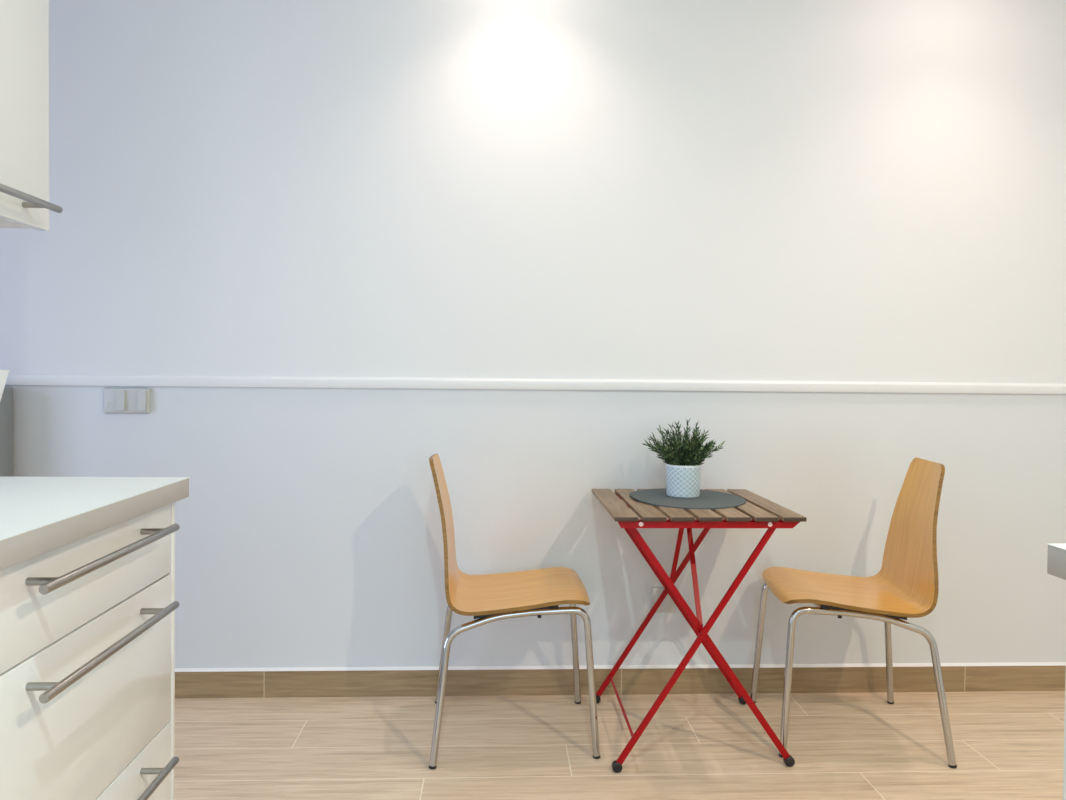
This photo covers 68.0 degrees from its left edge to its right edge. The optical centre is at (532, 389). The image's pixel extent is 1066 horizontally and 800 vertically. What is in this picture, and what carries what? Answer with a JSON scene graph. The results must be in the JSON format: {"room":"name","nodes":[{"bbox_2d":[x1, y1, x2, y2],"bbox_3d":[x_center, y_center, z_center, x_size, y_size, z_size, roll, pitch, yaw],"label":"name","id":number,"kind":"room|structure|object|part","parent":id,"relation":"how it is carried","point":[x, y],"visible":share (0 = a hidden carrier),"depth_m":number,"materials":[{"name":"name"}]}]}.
{"room":"kitchen","nodes":[
{"label":"kitchen","id":0,"kind":"room"},
{"bbox_2d":[0,0,1065,667],"bbox_3d":[-0.469,-0.243,2.708,6.100,2.560,0.100,0,1,-3],"label":"wall","id":1,"kind":"structure","parent":0,"point":[732,190],"depth_m":2.68,"materials":[{"name":"paint"}]},
{"bbox_2d":[104,388,149,413],"bbox_3d":[-1.345,0.038,2.613,0.151,0.084,0.021,0,1,-3],"label":"light switch","id":2,"kind":"object","parent":1,"relation":"attached to","point":[116,400],"visible":1,"depth_m":2.61,"materials":[{"name":"plastic"}]},
{"bbox_2d":[5,374,1065,393],"bbox_3d":[-0.468,-0.022,2.655,5.900,0.036,0.013,0,1,-3],"label":"trim","id":3,"kind":"structure","parent":1,"relation":"attached to","point":[12,379],"depth_m":2.67,"materials":[{"name":"paint"}]},
{"bbox_2d":[175,662,1065,697],"bbox_3d":[-0.478,0.989,2.674,5.900,0.098,0.012,0,1,-3],"label":"baseboard","id":4,"kind":"structure","parent":1,"relation":"attached to","point":[266,682],"depth_m":2.70,"materials":[{"name":"brown wood"}]},
{"bbox_2d":[651,587,674,611],"bbox_3d":[0.447,0.723,2.710,0.084,0.085,0.012,0,1,-3],"label":"wall plate","id":5,"kind":"object","parent":1,"relation":"attached to","point":[667,605],"visible":0.53,"depth_m":2.71,"materials":[{"name":"plastic"}]},
{"bbox_2d":[175,691,1064,799],"bbox_3d":[-0.366,1.134,0.145,6.100,0.100,5.280,0,1,-3],"label":"floor","id":6,"kind":"structure","parent":0,"point":[1008,745],"depth_m":2.31,"materials":[{"name":"brown wood"}]},
{"bbox_2d":[0,387,12,476],"bbox_3d":[-1.938,0.510,2.527,0.460,1.034,0.129,0,1,-3],"label":"base cabinet","id":7,"kind":"object","parent":6,"relation":"on","point":[6,403],"visible":0.34,"depth_m":2.56,"materials":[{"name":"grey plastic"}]},
{"bbox_2d":[0,502,179,799],"bbox_3d":[-0.902,0.630,1.102,0.636,0.864,0.614,0,1,-3],"label":"base cabinet","id":8,"kind":"object","parent":6,"relation":"on","point":[87,624],"visible":0.92,"depth_m":1.12,"materials":[{"name":"white wood"}]},
{"bbox_3d":[-0.636,0.267,1.099,0.018,0.124,0.598,0,1,-3],"label":"drawer","id":9,"kind":"part","parent":8,"relation":"part of","materials":[{"name":"white laminate"}]},
{"bbox_2d":[0,477,189,570],"bbox_3d":[-0.913,0.179,1.099,0.616,0.035,0.625,0,1,-3],"label":"countertop","id":10,"kind":"structure","parent":8,"relation":"on","point":[39,515],"depth_m":1.15,"materials":[{"name":"white laminate"}]},
{"bbox_2d":[0,370,9,400],"bbox_3d":[-0.915,0.065,1.152,0.193,0.190,0.193,0,1,-3],"label":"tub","id":11,"kind":"object","parent":10,"relation":"on","point":[3,373],"visible":1,"depth_m":1.23,"materials":[{"name":"white plastic"}]},
{"bbox_3d":[-0.605,0.233,1.126,0.046,0.012,0.386,0,1,-3],"label":"handle","id":12,"kind":"part","parent":8,"relation":"part of","materials":[{"name":"metal"}]},
{"bbox_3d":[-0.606,0.363,1.129,0.046,0.012,0.386,0,1,-3],"label":"handle","id":13,"kind":"part","parent":8,"relation":"part of","materials":[{"name":"metal"}]},
{"bbox_3d":[-0.641,0.777,1.108,0.018,0.364,0.598,0,1,-3],"label":"drawer","id":14,"kind":"part","parent":8,"relation":"part of","materials":[{"name":"white laminate"}]},
{"bbox_3d":[-0.608,0.625,1.133,0.046,0.012,0.386,0,1,-3],"label":"handle","id":15,"kind":"part","parent":8,"relation":"part of","materials":[{"name":"metal"}]},
{"bbox_3d":[-0.939,0.624,1.401,0.590,0.864,0.014,0,1,-3],"label":"panel","id":16,"kind":"part","parent":8,"relation":"part of","materials":[{"name":"white laminate"}]},
{"bbox_2d":[429,453,599,768],"bbox_3d":[-0.069,0.625,2.416,0.500,0.842,0.457,0,1,-5],"label":"dining chair","id":17,"kind":"object","parent":6,"relation":"on","point":[489,598],"visible":1,"depth_m":2.30,"materials":[{"name":"brown wood"}]},
{"bbox_3d":[-0.278,0.850,2.586,0.113,0.376,0.039,1,1,31],"label":"leg","id":18,"kind":"part","parent":17,"relation":"part of","materials":[{"name":"metal"}]},
{"bbox_3d":[-0.247,0.856,2.222,0.113,0.376,0.039,0,1,-40],"label":"leg","id":19,"kind":"part","parent":17,"relation":"part of","materials":[{"name":"metal"}]},
{"bbox_3d":[-0.047,0.656,2.257,0.313,0.067,0.023,0,1,-5],"label":"rail","id":20,"kind":"part","parent":17,"relation":"part of","materials":[{"name":"metal"}]},
{"bbox_3d":[0.121,0.829,2.607,0.093,0.422,0.033,0,1,-24],"label":"leg","id":21,"kind":"part","parent":17,"relation":"part of","materials":[{"name":"metal"}]},
{"bbox_3d":[0.150,0.835,2.267,0.093,0.422,0.033,1,1,15],"label":"leg","id":22,"kind":"part","parent":17,"relation":"part of","materials":[{"name":"metal"}]},
{"bbox_2d":[592,489,806,772],"bbox_3d":[0.469,0.696,2.415,0.526,0.710,0.533,0,1,-3],"label":"bistro table","id":23,"kind":"object","parent":6,"relation":"on","point":[758,511],"visible":0.81,"depth_m":2.20,"materials":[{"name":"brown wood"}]},
{"bbox_3d":[0.269,0.962,2.408,0.008,0.008,0.455,0,1,-3],"label":"cross rod","id":24,"kind":"part","parent":23,"relation":"part of","materials":[{"name":"red metal"}]},
{"bbox_3d":[0.432,0.694,2.640,0.447,0.681,0.010,0,1,-3],"label":"leg","id":25,"kind":"part","parent":23,"relation":"part of","materials":[{"name":"red metal"}]},
{"bbox_3d":[0.471,0.695,2.622,0.480,0.683,0.010,0,1,-3],"label":"leg","id":26,"kind":"part","parent":23,"relation":"part of","materials":[{"name":"red metal"}]},
{"bbox_2d":[630,488,745,508],"bbox_3d":[0.480,0.336,2.466,0.352,0.009,0.396,0,1,-3],"label":"placemat","id":27,"kind":"object","parent":23,"relation":"on","point":[707,499],"visible":0.81,"depth_m":2.41,"materials":[{"name":"grey fabric"}]},
{"bbox_2d":[644,419,724,497],"bbox_3d":[0.463,0.212,2.499,0.243,0.248,0.236,0,1,-3],"label":"potted plant","id":28,"kind":"object","parent":27,"relation":"on","point":[683,462],"visible":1,"depth_m":2.45,"materials":[{"name":"green plant"}]},
{"bbox_3d":[0.475,0.286,2.497,0.112,0.101,0.112,0,1,-3],"label":"pot","id":29,"kind":"part","parent":28,"relation":"part of","materials":[{"name":"ceramic"}]},
{"bbox_3d":[0.452,0.703,2.181,0.447,0.681,0.010,0,1,-3],"label":"leg","id":30,"kind":"part","parent":23,"relation":"part of","materials":[{"name":"red metal"}]},
{"bbox_3d":[0.490,0.703,2.203,0.480,0.683,0.010,0,1,-3],"label":"leg","id":31,"kind":"part","parent":23,"relation":"part of","materials":[{"name":"red metal"}]},
{"bbox_2d":[750,457,956,767],"bbox_3d":[0.970,0.634,2.442,0.500,0.842,0.457,1,1,3],"label":"dining chair","id":32,"kind":"object","parent":6,"relation":"on","point":[906,584],"visible":1,"depth_m":2.37,"materials":[{"name":"wood"}]},
{"bbox_3d":[0.770,0.835,2.626,0.093,0.422,0.033,1,1,22],"label":"leg","id":33,"kind":"part","parent":32,"relation":"part of","materials":[{"name":"metal"}]},
{"bbox_3d":[0.753,0.840,2.286,0.093,0.422,0.033,0,1,-17],"label":"leg","id":34,"kind":"part","parent":32,"relation":"part of","materials":[{"name":"metal"}]},
{"bbox_3d":[0.954,0.665,2.282,0.313,0.067,0.023,1,1,3],"label":"rail","id":35,"kind":"part","parent":32,"relation":"part of","materials":[{"name":"metal"}]},
{"bbox_3d":[1.169,0.863,2.618,0.113,0.376,0.039,0,1,-33],"label":"leg","id":36,"kind":"part","parent":32,"relation":"part of","materials":[{"name":"metal"}]},
{"bbox_3d":[1.151,0.869,2.254,0.113,0.376,0.039,1,1,38],"label":"leg","id":37,"kind":"part","parent":32,"relation":"part of","materials":[{"name":"metal"}]},
{"bbox_2d":[1063,673,1065,799],"bbox_3d":[0.920,0.655,0.632,0.594,0.864,0.596,0,1,-3],"label":"base cabinet","id":38,"kind":"object","parent":6,"relation":"on","point":[1064,766],"visible":1,"depth_m":0.91,"materials":[{"name":"white wood"}]},
{"bbox_2d":[1047,543,1065,579],"bbox_3d":[0.918,0.204,0.628,0.618,0.035,0.606,0,1,-3],"label":"countertop","id":39,"kind":"structure","parent":38,"relation":"on","point":[1056,559],"depth_m":0.90,"materials":[{"name":"white laminate"}]},
{"bbox_3d":[-1.208,-0.192,-0.538,0.115,2.560,3.840,0,1,-3],"label":"wall","id":40,"kind":"structure","parent":0,"visible":0},
{"bbox_2d":[0,0,62,230],"bbox_3d":[-1.019,-0.688,1.128,0.396,0.804,0.608,0,1,-3],"label":"upper cabinet","id":41,"kind":"object","parent":40,"relation":"attached to","point":[24,24],"visible":1,"depth_m":1.36,"materials":[{"name":"white wood"}]},
{"bbox_3d":[-0.851,-0.316,1.212,0.046,0.012,0.386,0,1,-3],"label":"handle","id":42,"kind":"part","parent":41,"relation":"part of","materials":[{"name":"metal"}]}
]}

